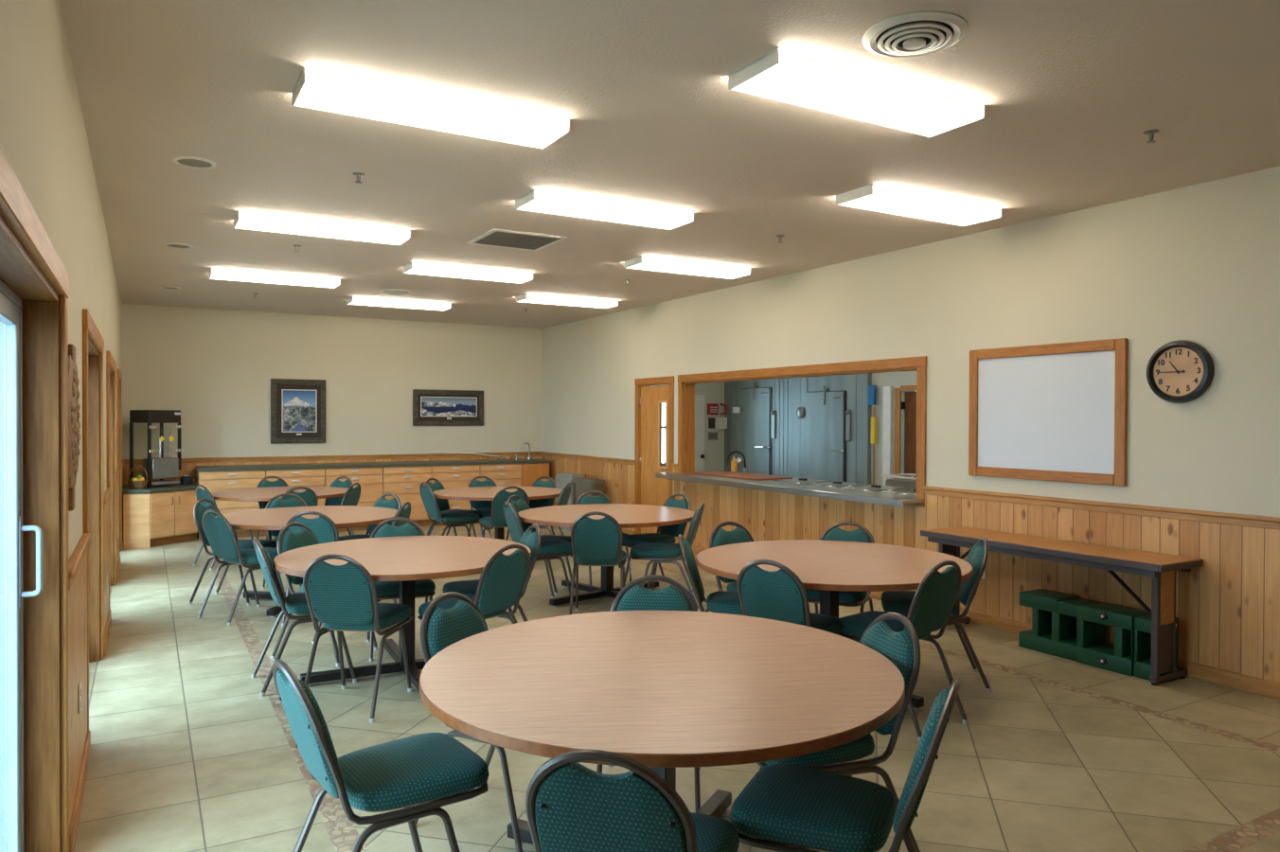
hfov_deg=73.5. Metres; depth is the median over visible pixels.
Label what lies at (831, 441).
cooler
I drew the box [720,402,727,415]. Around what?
station
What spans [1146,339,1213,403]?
wall clock
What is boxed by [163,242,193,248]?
ceiling speaker
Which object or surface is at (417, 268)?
ceiling light
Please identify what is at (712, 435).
sign
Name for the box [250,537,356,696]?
banquet chair
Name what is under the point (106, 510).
trim
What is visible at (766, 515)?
wainscoting
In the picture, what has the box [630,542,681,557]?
seat cushion
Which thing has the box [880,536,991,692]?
banquet chair
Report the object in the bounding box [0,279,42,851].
door
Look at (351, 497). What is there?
banquet chair
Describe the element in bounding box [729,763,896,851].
seat cushion
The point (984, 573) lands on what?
outlet plate
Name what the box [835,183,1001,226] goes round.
ceiling light
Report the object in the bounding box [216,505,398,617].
round table
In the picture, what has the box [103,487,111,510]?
trim
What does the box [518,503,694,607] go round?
round table
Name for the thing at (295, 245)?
sprinkler head
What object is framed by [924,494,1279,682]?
wainscoting
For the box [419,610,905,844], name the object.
round table
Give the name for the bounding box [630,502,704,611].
banquet chair
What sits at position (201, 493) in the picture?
banquet chair
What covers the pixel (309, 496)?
banquet chair
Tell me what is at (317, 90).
ceiling light
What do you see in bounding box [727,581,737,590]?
seat cushion
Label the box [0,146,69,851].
door frame
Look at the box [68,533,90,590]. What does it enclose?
trim
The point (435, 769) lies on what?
seat cushion
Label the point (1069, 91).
ceiling
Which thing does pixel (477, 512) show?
seat cushion
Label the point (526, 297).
ceiling light
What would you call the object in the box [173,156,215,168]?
ceiling speaker
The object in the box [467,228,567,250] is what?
ceiling vent
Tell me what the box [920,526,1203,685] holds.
folding table
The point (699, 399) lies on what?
door
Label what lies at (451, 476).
base cabinet
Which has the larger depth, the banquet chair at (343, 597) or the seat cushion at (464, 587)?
the seat cushion at (464, 587)
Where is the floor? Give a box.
[73,523,1279,851]
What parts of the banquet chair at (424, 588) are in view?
leg, leg, tube frame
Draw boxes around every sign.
[707,403,718,414]
[708,431,717,440]
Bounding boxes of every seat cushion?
[223,547,278,564]
[236,539,276,550]
[284,592,310,614]
[300,584,304,592]
[322,603,411,630]
[337,732,489,811]
[338,533,370,541]
[373,579,435,595]
[418,594,506,619]
[434,512,479,522]
[440,509,480,516]
[442,579,479,594]
[475,507,491,516]
[480,516,507,527]
[537,539,572,554]
[540,534,571,542]
[576,550,626,565]
[622,533,675,545]
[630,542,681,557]
[690,812,739,851]
[706,590,743,614]
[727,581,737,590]
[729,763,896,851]
[764,733,874,766]
[805,589,867,603]
[810,612,840,634]
[839,610,930,639]
[880,590,959,614]
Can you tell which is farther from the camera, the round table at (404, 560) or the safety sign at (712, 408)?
the safety sign at (712, 408)
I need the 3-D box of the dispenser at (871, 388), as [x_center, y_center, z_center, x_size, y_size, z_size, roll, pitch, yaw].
[3.159,-0.421,11.672,0.050,0.270,0.120,0,1,-30]
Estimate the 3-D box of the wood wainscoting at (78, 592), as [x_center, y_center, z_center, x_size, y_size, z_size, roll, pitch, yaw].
[-2.347,1.044,3.570,0.016,1.015,1.190,0,1,-30]
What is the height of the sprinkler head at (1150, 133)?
0.055 m
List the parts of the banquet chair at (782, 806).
leg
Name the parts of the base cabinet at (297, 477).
drawer, drawer, drawer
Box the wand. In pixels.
[442,452,505,459]
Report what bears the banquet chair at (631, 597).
on the floor
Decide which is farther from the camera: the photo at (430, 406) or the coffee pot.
the photo at (430, 406)
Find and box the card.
[732,407,740,412]
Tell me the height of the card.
0.100 m
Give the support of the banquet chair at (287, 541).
on the floor
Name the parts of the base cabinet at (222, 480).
drawer, drawer, drawer, drawer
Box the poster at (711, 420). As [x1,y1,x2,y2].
[708,417,714,428]
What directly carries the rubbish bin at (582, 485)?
on the floor
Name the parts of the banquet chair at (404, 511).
tube frame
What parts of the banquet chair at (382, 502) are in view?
tube frame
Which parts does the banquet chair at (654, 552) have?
leg, leg, tube frame, leg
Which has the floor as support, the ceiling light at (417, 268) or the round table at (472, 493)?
the round table at (472, 493)
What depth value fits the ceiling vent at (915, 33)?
3.18 m
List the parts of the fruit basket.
handle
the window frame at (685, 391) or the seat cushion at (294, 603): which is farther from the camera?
the window frame at (685, 391)
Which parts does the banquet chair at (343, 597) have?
leg, leg, tube frame, leg, leg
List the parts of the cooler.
cooler door, latch handle, thermometer panel, cooler door, latch handle, thermometer panel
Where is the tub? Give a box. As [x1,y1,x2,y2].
[885,479,916,488]
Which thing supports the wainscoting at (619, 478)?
attached to the wall at (1200, 263)
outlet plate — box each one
[78,681,81,713]
[106,571,107,588]
[980,567,985,579]
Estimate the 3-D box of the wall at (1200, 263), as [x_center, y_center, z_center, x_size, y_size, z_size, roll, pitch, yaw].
[2.246,0.008,7.494,0.150,3.045,15.130,0,1,-30]
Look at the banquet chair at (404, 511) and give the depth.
7.22 m
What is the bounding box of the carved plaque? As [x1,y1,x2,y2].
[68,343,80,511]
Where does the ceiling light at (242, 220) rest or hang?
attached to the ceiling
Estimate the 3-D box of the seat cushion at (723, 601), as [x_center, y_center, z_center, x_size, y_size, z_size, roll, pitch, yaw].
[0.628,1.075,5.257,0.439,0.077,0.421,0,1,5]
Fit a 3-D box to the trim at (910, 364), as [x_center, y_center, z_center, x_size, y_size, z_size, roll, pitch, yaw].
[1.484,-0.546,8.786,0.176,0.103,3.808,0,1,-30]
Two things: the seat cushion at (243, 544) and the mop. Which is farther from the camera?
the mop
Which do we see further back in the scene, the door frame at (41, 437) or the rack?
the rack
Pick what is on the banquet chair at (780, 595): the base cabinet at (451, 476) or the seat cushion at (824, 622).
the seat cushion at (824, 622)
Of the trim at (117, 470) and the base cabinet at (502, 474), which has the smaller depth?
the trim at (117, 470)
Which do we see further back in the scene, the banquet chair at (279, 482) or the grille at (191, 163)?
the banquet chair at (279, 482)
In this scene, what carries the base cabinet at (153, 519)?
on the floor
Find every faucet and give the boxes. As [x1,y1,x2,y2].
[522,442,535,459]
[727,450,747,473]
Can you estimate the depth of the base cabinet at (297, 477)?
11.59 m
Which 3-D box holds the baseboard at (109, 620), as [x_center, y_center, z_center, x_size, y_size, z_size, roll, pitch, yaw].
[-3.836,1.475,6.163,0.030,0.095,1.120,0,1,-30]
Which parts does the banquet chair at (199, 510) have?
leg, leg, tube frame, leg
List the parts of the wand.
rod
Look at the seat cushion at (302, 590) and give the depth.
5.60 m
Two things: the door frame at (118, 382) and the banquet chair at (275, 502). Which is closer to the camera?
the banquet chair at (275, 502)
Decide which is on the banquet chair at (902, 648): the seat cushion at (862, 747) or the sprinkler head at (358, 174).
the seat cushion at (862, 747)
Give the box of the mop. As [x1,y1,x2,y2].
[870,407,876,484]
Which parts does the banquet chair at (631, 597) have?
leg, tube frame, leg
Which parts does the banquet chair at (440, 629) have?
leg, tube frame, leg, leg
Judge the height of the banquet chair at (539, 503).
0.876 m
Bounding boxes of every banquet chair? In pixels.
[188,498,276,604]
[192,484,253,570]
[196,509,288,625]
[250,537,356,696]
[256,476,288,540]
[261,493,307,588]
[266,486,318,573]
[270,521,378,666]
[271,658,489,851]
[281,511,338,626]
[302,553,412,723]
[324,476,353,535]
[338,493,401,541]
[340,482,360,534]
[366,516,435,661]
[391,501,410,603]
[414,591,522,851]
[417,543,530,664]
[419,482,479,536]
[425,478,480,536]
[442,523,540,622]
[467,476,513,541]
[480,486,529,538]
[503,501,574,603]
[505,476,556,540]
[506,495,575,598]
[524,748,739,851]
[534,482,572,559]
[568,511,626,615]
[574,490,632,585]
[596,574,700,812]
[622,493,692,589]
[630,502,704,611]
[678,533,743,615]
[709,521,754,591]
[729,679,960,851]
[736,559,840,635]
[744,612,920,851]
[805,521,874,613]
[839,560,968,741]
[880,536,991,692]
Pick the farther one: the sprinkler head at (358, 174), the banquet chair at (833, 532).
the banquet chair at (833, 532)
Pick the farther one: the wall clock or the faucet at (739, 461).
the faucet at (739, 461)
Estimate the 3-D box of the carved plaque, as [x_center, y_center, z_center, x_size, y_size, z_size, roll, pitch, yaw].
[-2.194,0.004,3.316,0.030,0.640,0.569,0,1,-30]
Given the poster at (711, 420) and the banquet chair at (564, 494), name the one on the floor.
the banquet chair at (564, 494)
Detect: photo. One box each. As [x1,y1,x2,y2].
[283,390,316,431]
[421,397,476,415]
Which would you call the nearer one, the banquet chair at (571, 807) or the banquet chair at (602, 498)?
the banquet chair at (571, 807)
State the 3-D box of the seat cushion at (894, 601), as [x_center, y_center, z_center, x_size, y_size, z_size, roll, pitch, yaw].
[1.716,1.079,5.275,0.439,0.077,0.421,0,1,11]
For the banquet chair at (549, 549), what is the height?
0.876 m
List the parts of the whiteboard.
frame rail, frame rail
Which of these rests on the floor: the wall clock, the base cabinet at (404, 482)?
the base cabinet at (404, 482)
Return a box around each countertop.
[123,482,196,494]
[195,458,551,471]
[655,472,923,507]
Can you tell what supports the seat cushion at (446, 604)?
on the banquet chair at (502, 580)
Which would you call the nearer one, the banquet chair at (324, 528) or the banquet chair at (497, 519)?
the banquet chair at (324, 528)
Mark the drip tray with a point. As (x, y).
(176, 481)
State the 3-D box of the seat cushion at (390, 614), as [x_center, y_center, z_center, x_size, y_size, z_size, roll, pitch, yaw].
[-1.553,1.071,4.866,0.421,0.077,0.439,0,1,7]
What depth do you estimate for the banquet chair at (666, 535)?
8.00 m
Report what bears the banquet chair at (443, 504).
on the floor
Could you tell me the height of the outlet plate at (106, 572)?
0.116 m
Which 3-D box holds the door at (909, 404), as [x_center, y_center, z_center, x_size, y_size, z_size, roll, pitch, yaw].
[3.661,0.522,11.037,0.100,1.940,0.800,0,1,-30]
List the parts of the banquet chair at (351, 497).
tube frame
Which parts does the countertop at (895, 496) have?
well lid, well lid, well lid, well lid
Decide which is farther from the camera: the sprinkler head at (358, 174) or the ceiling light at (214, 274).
the ceiling light at (214, 274)
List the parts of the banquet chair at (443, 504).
tube frame, leg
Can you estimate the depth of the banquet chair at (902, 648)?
2.95 m
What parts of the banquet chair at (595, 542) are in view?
leg, leg, tube frame, leg, leg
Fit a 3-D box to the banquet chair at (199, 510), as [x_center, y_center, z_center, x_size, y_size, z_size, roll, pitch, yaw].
[-3.522,1.073,7.463,0.614,0.876,0.434,0,1,4]
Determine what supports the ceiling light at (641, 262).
attached to the ceiling
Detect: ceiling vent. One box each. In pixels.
[378,288,413,295]
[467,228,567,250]
[862,10,968,57]
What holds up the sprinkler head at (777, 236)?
attached to the ceiling
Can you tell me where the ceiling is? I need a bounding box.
[59,0,1279,328]
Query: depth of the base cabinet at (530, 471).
13.27 m
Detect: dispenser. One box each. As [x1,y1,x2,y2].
[129,409,181,487]
[868,385,875,405]
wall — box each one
[0,0,122,754]
[121,303,542,459]
[541,165,1279,517]
[661,381,724,471]
[871,370,916,485]
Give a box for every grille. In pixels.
[166,244,189,248]
[177,159,212,167]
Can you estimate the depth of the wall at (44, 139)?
3.02 m
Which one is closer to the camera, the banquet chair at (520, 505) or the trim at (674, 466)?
the banquet chair at (520, 505)
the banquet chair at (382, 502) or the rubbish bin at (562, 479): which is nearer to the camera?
the banquet chair at (382, 502)
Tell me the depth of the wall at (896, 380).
11.65 m
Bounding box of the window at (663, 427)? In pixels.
[661,402,666,465]
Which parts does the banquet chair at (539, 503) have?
tube frame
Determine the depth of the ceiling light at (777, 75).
3.71 m
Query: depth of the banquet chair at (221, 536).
6.72 m
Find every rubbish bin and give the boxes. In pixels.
[554,472,585,530]
[573,478,604,500]
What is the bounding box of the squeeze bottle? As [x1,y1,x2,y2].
[730,456,736,472]
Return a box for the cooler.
[724,373,914,484]
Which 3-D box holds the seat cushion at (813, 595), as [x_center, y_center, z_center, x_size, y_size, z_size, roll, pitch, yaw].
[1.283,1.074,5.653,0.421,0.077,0.439,0,1,27]
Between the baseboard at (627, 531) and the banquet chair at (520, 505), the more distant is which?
the baseboard at (627, 531)
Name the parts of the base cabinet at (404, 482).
drawer, drawer, drawer, drawer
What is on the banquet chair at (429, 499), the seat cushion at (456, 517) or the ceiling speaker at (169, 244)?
the seat cushion at (456, 517)
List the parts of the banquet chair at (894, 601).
tube frame, leg, leg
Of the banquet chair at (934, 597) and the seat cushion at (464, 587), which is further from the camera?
the seat cushion at (464, 587)
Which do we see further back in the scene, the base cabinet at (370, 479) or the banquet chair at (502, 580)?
the base cabinet at (370, 479)
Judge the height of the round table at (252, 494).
0.750 m
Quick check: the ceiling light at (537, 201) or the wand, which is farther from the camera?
the wand
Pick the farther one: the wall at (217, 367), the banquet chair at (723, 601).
the wall at (217, 367)
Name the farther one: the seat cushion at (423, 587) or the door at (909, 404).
the door at (909, 404)
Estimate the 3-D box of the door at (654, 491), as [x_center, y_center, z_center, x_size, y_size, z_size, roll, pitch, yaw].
[0.181,0.485,10.935,0.090,2.002,0.739,0,1,-30]
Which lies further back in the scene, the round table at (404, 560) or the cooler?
the cooler
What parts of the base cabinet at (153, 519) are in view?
panel, door, door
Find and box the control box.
[716,417,727,428]
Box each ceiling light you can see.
[208,267,340,288]
[233,211,410,245]
[291,67,569,149]
[346,296,451,310]
[403,261,533,284]
[515,189,693,230]
[515,293,618,308]
[623,255,750,279]
[728,47,984,138]
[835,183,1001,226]
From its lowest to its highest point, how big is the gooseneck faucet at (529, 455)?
0.271 m
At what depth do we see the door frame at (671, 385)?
11.23 m
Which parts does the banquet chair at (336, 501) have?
tube frame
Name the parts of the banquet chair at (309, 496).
tube frame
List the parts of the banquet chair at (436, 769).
leg, leg, leg, leg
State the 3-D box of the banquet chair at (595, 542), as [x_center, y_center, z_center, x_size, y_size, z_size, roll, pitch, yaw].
[-0.329,1.089,6.866,0.434,0.876,0.614,0,1,2]
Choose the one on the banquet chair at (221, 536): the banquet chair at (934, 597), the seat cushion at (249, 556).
the seat cushion at (249, 556)
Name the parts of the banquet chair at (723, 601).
tube frame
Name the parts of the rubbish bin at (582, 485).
handle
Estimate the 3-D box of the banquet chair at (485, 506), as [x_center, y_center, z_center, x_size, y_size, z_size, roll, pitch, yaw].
[-1.789,1.052,10.298,0.434,0.876,0.614,0,1,-34]
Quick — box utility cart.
[881,473,916,488]
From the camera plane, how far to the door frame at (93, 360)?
5.54 m
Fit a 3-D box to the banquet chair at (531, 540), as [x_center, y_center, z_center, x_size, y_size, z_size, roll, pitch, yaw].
[-0.972,1.099,5.655,0.614,0.876,0.434,0,1,-24]
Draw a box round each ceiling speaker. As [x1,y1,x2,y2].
[159,285,180,289]
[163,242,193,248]
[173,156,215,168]
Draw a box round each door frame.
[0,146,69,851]
[82,309,104,729]
[106,350,116,609]
[116,368,122,551]
[634,375,674,533]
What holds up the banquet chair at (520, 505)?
on the floor
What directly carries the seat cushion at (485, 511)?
on the banquet chair at (485, 506)
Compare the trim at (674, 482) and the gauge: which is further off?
the gauge
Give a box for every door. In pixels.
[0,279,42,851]
[639,384,669,533]
[694,394,704,472]
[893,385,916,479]
[900,391,916,479]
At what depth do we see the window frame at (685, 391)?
10.32 m
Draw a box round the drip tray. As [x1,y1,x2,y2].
[151,480,180,485]
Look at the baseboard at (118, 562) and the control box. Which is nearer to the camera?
the baseboard at (118, 562)
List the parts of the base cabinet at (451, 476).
drawer, drawer, drawer, drawer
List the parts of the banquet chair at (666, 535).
leg, leg, tube frame, leg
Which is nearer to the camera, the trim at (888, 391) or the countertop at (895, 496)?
the countertop at (895, 496)
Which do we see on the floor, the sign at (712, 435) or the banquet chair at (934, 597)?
the banquet chair at (934, 597)
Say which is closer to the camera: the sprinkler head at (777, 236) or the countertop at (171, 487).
the sprinkler head at (777, 236)
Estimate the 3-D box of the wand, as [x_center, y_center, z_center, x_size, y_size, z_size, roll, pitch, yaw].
[-2.575,0.468,13.355,1.002,0.122,0.063,0,1,-28]
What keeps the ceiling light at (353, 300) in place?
attached to the ceiling
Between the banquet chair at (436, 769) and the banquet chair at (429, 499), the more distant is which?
the banquet chair at (429, 499)
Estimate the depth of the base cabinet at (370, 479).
12.00 m
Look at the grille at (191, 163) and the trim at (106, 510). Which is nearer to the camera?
the grille at (191, 163)
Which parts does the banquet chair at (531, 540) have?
leg, leg, tube frame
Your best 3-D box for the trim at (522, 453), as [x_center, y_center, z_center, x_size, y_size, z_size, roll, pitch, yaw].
[-4.140,0.458,12.527,5.875,0.067,0.034,0,1,-30]
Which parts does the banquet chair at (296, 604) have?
leg, tube frame, leg, leg, leg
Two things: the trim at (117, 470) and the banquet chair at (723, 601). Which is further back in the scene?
the trim at (117, 470)
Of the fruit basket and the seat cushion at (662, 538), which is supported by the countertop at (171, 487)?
the fruit basket
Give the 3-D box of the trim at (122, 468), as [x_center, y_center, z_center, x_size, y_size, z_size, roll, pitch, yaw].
[-6.424,0.964,10.627,0.016,1.015,1.050,0,1,-30]
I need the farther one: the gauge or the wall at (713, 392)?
the wall at (713, 392)
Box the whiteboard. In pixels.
[968,337,1127,486]
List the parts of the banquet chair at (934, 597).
tube frame, leg, leg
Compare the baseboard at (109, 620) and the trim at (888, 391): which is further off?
the trim at (888, 391)
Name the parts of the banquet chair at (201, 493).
leg, tube frame, leg, leg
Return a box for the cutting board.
[693,471,793,480]
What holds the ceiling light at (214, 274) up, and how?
attached to the ceiling
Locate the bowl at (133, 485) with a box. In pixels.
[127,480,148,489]
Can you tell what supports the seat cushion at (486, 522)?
on the banquet chair at (497, 519)
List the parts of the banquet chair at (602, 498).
leg, tube frame, leg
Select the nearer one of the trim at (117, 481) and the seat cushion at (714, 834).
the seat cushion at (714, 834)
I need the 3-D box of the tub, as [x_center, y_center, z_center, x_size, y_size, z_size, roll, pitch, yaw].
[3.332,0.803,10.227,0.480,0.310,0.660,0,1,-30]
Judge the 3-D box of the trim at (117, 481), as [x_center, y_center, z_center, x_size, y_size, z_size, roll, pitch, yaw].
[-5.288,0.986,8.661,0.016,1.015,1.170,0,1,-30]
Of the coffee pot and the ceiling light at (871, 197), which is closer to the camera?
the ceiling light at (871, 197)
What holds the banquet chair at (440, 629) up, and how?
on the floor
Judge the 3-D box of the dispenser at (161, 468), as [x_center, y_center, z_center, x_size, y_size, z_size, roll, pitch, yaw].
[-6.097,0.280,10.811,0.410,0.960,0.430,0,1,26]
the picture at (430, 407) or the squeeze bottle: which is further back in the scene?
the picture at (430, 407)
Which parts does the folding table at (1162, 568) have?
leg panel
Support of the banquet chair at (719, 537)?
on the floor
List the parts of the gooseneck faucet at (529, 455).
spout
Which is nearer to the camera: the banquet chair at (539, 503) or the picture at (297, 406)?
the banquet chair at (539, 503)
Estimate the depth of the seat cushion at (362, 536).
7.73 m
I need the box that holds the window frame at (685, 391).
[677,366,926,506]
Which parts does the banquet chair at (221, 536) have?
leg, tube frame, leg, leg, leg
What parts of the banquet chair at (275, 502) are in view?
tube frame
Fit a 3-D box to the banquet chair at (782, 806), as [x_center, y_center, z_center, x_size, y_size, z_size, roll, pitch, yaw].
[0.591,1.134,2.466,0.614,0.876,0.434,0,1,25]
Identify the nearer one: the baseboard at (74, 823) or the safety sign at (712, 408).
the baseboard at (74, 823)
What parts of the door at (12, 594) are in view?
sash, handle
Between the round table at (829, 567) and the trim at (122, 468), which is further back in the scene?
the trim at (122, 468)
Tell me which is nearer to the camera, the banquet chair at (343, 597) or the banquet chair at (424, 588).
the banquet chair at (343, 597)
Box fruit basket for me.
[127,464,148,489]
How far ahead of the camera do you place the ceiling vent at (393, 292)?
9.81 m
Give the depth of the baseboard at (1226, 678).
5.23 m
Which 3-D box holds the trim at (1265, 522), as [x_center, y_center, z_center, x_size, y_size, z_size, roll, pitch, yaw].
[4.156,0.566,4.007,0.034,0.067,7.170,0,1,-30]
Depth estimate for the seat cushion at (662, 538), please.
7.86 m
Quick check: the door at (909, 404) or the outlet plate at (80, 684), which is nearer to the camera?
the outlet plate at (80, 684)
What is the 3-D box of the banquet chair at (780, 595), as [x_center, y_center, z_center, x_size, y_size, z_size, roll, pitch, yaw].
[0.815,1.115,4.605,0.434,0.876,0.614,1,1,35]
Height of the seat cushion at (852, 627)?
0.077 m
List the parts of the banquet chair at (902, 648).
leg, tube frame, leg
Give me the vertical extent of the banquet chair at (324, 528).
0.876 m
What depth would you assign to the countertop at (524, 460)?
12.08 m
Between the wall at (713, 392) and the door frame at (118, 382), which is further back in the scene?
the wall at (713, 392)
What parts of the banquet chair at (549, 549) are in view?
tube frame, leg, leg, leg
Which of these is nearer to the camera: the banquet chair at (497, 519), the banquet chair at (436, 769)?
the banquet chair at (436, 769)
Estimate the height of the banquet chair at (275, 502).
0.876 m
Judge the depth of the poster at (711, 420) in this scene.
14.54 m
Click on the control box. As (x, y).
(721, 422)
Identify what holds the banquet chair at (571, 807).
on the floor
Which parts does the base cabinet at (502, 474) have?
drawer, drawer, drawer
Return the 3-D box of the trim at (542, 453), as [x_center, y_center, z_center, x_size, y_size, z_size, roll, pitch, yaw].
[-0.844,0.468,12.661,0.034,0.067,3.100,0,1,-30]
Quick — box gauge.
[796,407,804,418]
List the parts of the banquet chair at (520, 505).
tube frame, leg, leg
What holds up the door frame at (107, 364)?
attached to the wall at (44, 139)
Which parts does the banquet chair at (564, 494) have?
leg, tube frame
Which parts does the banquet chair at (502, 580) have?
tube frame, leg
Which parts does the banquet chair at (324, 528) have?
leg, tube frame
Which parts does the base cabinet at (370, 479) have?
drawer, drawer, drawer, drawer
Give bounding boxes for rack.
[1018,588,1177,680]
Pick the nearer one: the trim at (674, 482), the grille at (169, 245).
the grille at (169, 245)
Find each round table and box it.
[211,486,348,560]
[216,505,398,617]
[273,535,531,691]
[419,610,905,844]
[433,486,562,539]
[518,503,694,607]
[695,539,972,710]
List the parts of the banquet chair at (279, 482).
tube frame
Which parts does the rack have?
knob, knob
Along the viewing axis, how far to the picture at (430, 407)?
13.19 m
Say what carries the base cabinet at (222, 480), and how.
on the floor
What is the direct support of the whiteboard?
attached to the wall at (1200, 263)
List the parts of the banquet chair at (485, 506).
leg, tube frame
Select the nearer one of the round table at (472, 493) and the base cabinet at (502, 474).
the round table at (472, 493)
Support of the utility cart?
on the floor
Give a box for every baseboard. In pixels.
[69,729,90,851]
[104,609,111,656]
[116,555,120,583]
[621,528,634,534]
[676,541,1279,699]
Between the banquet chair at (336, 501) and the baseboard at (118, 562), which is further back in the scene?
the banquet chair at (336, 501)
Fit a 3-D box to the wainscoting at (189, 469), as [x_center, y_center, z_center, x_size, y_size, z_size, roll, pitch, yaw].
[-4.146,0.954,12.540,5.875,1.015,0.016,0,1,-30]
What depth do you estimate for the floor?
4.18 m
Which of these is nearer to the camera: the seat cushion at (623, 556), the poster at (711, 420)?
the seat cushion at (623, 556)
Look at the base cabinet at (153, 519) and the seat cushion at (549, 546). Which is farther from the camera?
the base cabinet at (153, 519)
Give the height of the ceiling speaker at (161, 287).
0.010 m
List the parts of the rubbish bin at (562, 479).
lid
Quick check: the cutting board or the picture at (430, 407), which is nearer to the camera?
the cutting board
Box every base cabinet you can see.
[123,489,196,549]
[196,469,265,540]
[265,468,325,535]
[325,466,382,532]
[382,465,431,526]
[430,464,479,526]
[478,462,521,523]
[521,462,549,508]
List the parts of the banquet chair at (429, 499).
leg, leg, leg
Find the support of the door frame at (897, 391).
in the wall at (896, 380)
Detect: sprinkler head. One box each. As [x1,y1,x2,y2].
[292,244,301,251]
[352,172,364,183]
[776,234,784,243]
[1142,129,1158,143]
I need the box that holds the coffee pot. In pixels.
[178,473,196,484]
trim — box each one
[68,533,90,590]
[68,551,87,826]
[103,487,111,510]
[103,500,108,635]
[116,468,121,480]
[116,476,119,568]
[122,467,123,536]
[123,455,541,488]
[124,451,540,464]
[540,451,634,464]
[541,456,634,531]
[671,463,677,469]
[672,468,677,541]
[677,355,926,383]
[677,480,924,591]
[882,386,893,485]
[924,485,1279,529]
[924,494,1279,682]
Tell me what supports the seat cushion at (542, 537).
on the banquet chair at (520, 505)
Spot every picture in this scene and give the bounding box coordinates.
[270,378,325,443]
[412,389,483,426]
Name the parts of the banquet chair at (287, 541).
leg, tube frame, leg, leg, leg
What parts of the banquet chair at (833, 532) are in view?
leg, leg, leg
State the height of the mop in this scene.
1.750 m
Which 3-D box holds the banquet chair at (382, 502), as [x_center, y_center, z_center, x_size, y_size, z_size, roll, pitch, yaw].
[-2.520,1.073,7.859,0.434,0.876,0.614,1,1,33]

